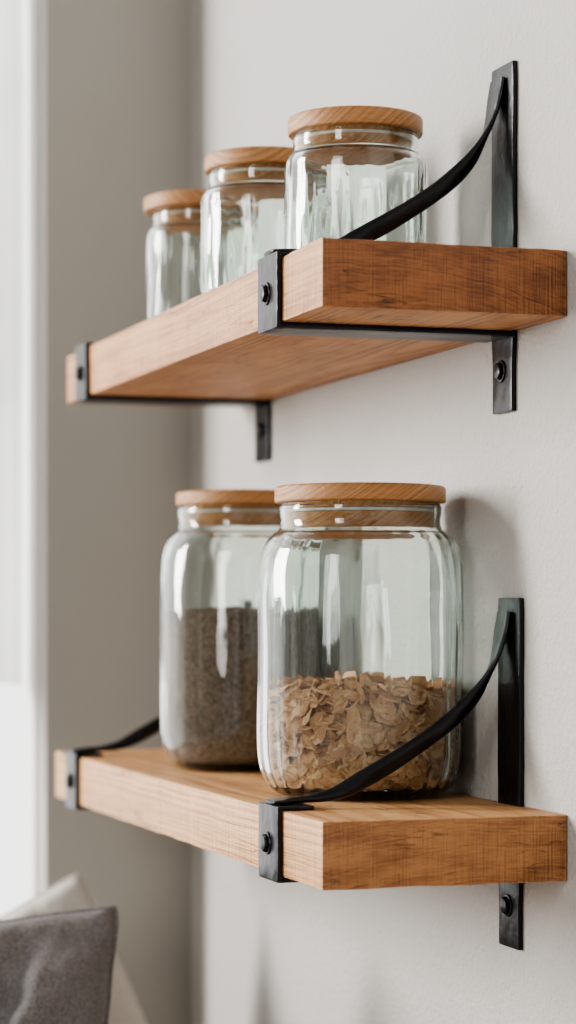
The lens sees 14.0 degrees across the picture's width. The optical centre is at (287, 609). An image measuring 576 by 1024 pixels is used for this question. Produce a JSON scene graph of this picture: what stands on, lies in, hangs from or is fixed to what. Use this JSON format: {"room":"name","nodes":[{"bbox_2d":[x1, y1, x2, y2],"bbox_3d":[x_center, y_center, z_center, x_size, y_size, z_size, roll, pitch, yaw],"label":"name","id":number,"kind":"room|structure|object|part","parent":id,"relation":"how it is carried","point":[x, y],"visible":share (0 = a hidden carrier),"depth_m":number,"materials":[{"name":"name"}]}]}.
{"room":"kitchen","nodes":[
{"label":"kitchen","id":0,"kind":"room"},
{"bbox_2d":[37,0,190,1023],"bbox_3d":[-0.204,-0.050,2.755,0.173,2.700,0.050,0,0,-18],"label":"wall","id":1,"kind":"structure","parent":0,"point":[114,76],"depth_m":2.73,"materials":[{"name":"beige paint"}]},
{"bbox_2d":[0,0,36,901],"bbox_3d":[-1.694,-0.200,2.326,2.927,2.400,0.055,0,0,-18],"label":"window","id":2,"kind":"structure","parent":1,"relation":"in","point":[11,11],"depth_m":2.77,"materials":[{"name":"white paint"}]},
{"bbox_2d":[0,0,22,684],"bbox_3d":[-0.427,-0.626,2.745,0.236,1.428,0.028,0,0,-18],"label":"sheer curtain","id":3,"kind":"object","parent":2,"relation":"hanging from","point":[11,11],"depth_m":2.78,"materials":[{"name":"white fabric"}]},
{"bbox_3d":[-1.694,-0.200,2.326,2.927,2.400,0.055,0,0,-18],"label":"frame","id":4,"kind":"part","parent":2,"relation":"part of","materials":[{"name":"white paint"}]},
{"bbox_2d":[191,0,575,1023],"bbox_3d":[0.444,-0.050,1.231,0.120,2.700,4.848,0,0,-18],"label":"wall","id":5,"kind":"structure","parent":0,"point":[264,951],"depth_m":2.01,"materials":[{"name":"paint"}]},
{"bbox_2d":[65,716,160,809],"bbox_3d":[-0.136,0.128,2.495,0.204,0.276,0.052,0,0,-18],"label":"shelf bracket","id":6,"kind":"object","parent":5,"relation":"attached to","point":[72,779],"visible":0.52,"depth_m":2.47,"materials":[{"name":"black metal"}]},
{"bbox_3d":[-0.136,0.075,2.495,0.195,0.149,0.029,0,0,-18],"label":"brace arm","id":7,"kind":"part","parent":6,"relation":"part of","materials":[{"name":"black metal"}]},
{"bbox_2d":[74,342,270,462],"bbox_3d":[-0.122,-0.215,2.451,0.204,0.117,0.051,0,0,-18],"label":"shelf bracket","id":8,"kind":"object","parent":5,"relation":"attached to","point":[82,352],"visible":0.84,"depth_m":2.44,"materials":[{"name":"black metal"}]},
{"bbox_3d":[-0.026,-0.213,2.480,0.004,0.113,0.047,0,0,-18],"label":"wall plate","id":9,"kind":"part","parent":8,"relation":"part of","materials":[{"name":"black metal"}]},
{"bbox_2d":[56,749,566,890],"bbox_3d":[-0.022,0.178,2.158,0.194,0.050,0.900,0,0,-18],"label":"wall shelf","id":10,"kind":"object","parent":5,"relation":"attached to","point":[447,838],"visible":0.66,"depth_m":1.76,"materials":[{"name":"brown wood"}]},
{"bbox_2d":[160,489,279,771],"bbox_3d":[-0.044,0.020,2.276,0.160,0.267,0.160,0,0,-18],"label":"storage jar","id":11,"kind":"object","parent":10,"relation":"on","point":[209,569],"visible":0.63,"depth_m":2.21,"materials":[{"name":"clear glass"}]},
{"bbox_3d":[-0.044,-0.107,2.276,0.129,0.014,0.129,0,0,-18],"label":"lid","id":12,"kind":"part","parent":11,"relation":"part of","materials":[{"name":"brown wood"}]},
{"bbox_2d":[257,482,463,800],"bbox_3d":[0.060,0.026,1.944,0.171,0.255,0.171,0,0,-18],"label":"storage jar","id":13,"kind":"object","parent":10,"relation":"on","point":[360,592],"visible":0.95,"depth_m":1.88,"materials":[{"name":"clear glass"}]},
{"bbox_3d":[0.060,-0.095,1.944,0.142,0.014,0.142,0,0,-18],"label":"lid","id":14,"kind":"part","parent":13,"relation":"part of","materials":[{"name":"brown wood"}]},
{"bbox_2d":[67,237,565,407],"bbox_3d":[-0.013,-0.245,2.130,0.194,0.050,0.842,0,0,-18],"label":"wall shelf","id":15,"kind":"object","parent":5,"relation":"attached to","point":[209,345],"visible":0.88,"depth_m":1.84,"materials":[{"name":"brown wood"}]},
{"bbox_2d":[144,189,206,318],"bbox_3d":[-0.086,-0.337,2.305,0.110,0.134,0.110,0,0,-22],"label":"storage jar","id":16,"kind":"object","parent":15,"relation":"on","point":[174,239],"visible":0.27,"depth_m":2.26,"materials":[{"name":"clear glass"}]},
{"bbox_3d":[-0.086,-0.396,2.305,0.110,0.014,0.110,0,0,-43],"label":"lid","id":17,"kind":"part","parent":16,"relation":"part of","materials":[{"name":"brown wood"}]},
{"bbox_2d":[200,146,292,293],"bbox_3d":[-0.019,-0.337,2.095,0.117,0.134,0.118,0,0,26],"label":"storage jar","id":18,"kind":"object","parent":15,"relation":"on","point":[242,206],"visible":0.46,"depth_m":2.04,"materials":[{"name":"clear glass"}]},
{"bbox_3d":[-0.019,-0.396,2.095,0.110,0.014,0.110,0,0,26],"label":"lid","id":19,"kind":"part","parent":18,"relation":"part of","materials":[{"name":"brown wood"}]},
{"bbox_2d":[284,105,427,248],"bbox_3d":[0.055,-0.337,1.931,0.117,0.134,0.117,0,0,-18],"label":"storage jar","id":20,"kind":"object","parent":15,"relation":"on","point":[348,166],"visible":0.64,"depth_m":1.88,"materials":[{"name":"clear glass"}]},
{"bbox_3d":[0.055,-0.396,1.931,0.111,0.014,0.111,0,0,-18],"label":"lid","id":21,"kind":"part","parent":20,"relation":"part of","materials":[{"name":"brown wood"}]},
{"bbox_2d":[258,60,517,414],"bbox_3d":[0.076,-0.295,1.841,0.204,0.276,0.052,0,0,-18],"label":"shelf bracket","id":22,"kind":"object","parent":5,"relation":"attached to","point":[501,109],"visible":0.9,"depth_m":1.85,"materials":[{"name":"black metal"}]},
{"bbox_3d":[0.076,-0.348,1.842,0.195,0.149,0.029,0,0,-18],"label":"brace arm","id":23,"kind":"part","parent":22,"relation":"part of","materials":[{"name":"black metal"}]},
{"bbox_3d":[0.172,-0.295,1.869,0.004,0.276,0.045,0,0,-18],"label":"wall plate","id":24,"kind":"part","parent":22,"relation":"part of","materials":[{"name":"black metal"}]},
{"bbox_2d":[258,598,523,949],"bbox_3d":[0.078,0.128,1.834,0.204,0.276,0.063,0,0,-18],"label":"shelf bracket","id":25,"kind":"object","parent":5,"relation":"attached to","point":[507,650],"visible":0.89,"depth_m":1.84,"materials":[{"name":"black metal"}]},
{"bbox_3d":[0.079,0.075,1.835,0.195,0.149,0.029,0,0,-15],"label":"brace arm","id":26,"kind":"part","parent":25,"relation":"part of","materials":[{"name":"black metal"}]},
{"bbox_3d":[0.176,0.128,1.857,0.004,0.276,0.045,0,0,-18],"label":"wall plate","id":27,"kind":"part","parent":25,"relation":"part of","materials":[{"name":"black metal"}]},
{"bbox_3d":[-1.636,1.325,1.162,4.120,0.050,6.000,0,0,-18],"label":"floor","id":28,"kind":"structure","parent":0,"visible":0},
{"bbox_3d":[-0.406,1.069,2.232,0.840,0.462,0.798,0,0,-18],"label":"upholstered bench","id":29,"kind":"object","parent":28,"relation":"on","visible":0},
{"bbox_2d":[0,906,118,1023],"bbox_3d":[-0.374,0.532,2.187,0.474,0.509,0.294,0,0,-1],"label":"cushion","id":30,"kind":"object","parent":29,"relation":"on","point":[56,967],"visible":1,"depth_m":2.16,"materials":[{"name":"taupe velvet"}]},
{"bbox_2d":[0,873,147,1023],"bbox_3d":[-0.302,0.553,2.472,0.540,0.545,0.195,0,0,0],"label":"cushion","id":31,"kind":"object","parent":29,"relation":"on","point":[73,892],"visible":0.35,"depth_m":2.49,"materials":[{"name":"beige fabric"}]}
]}

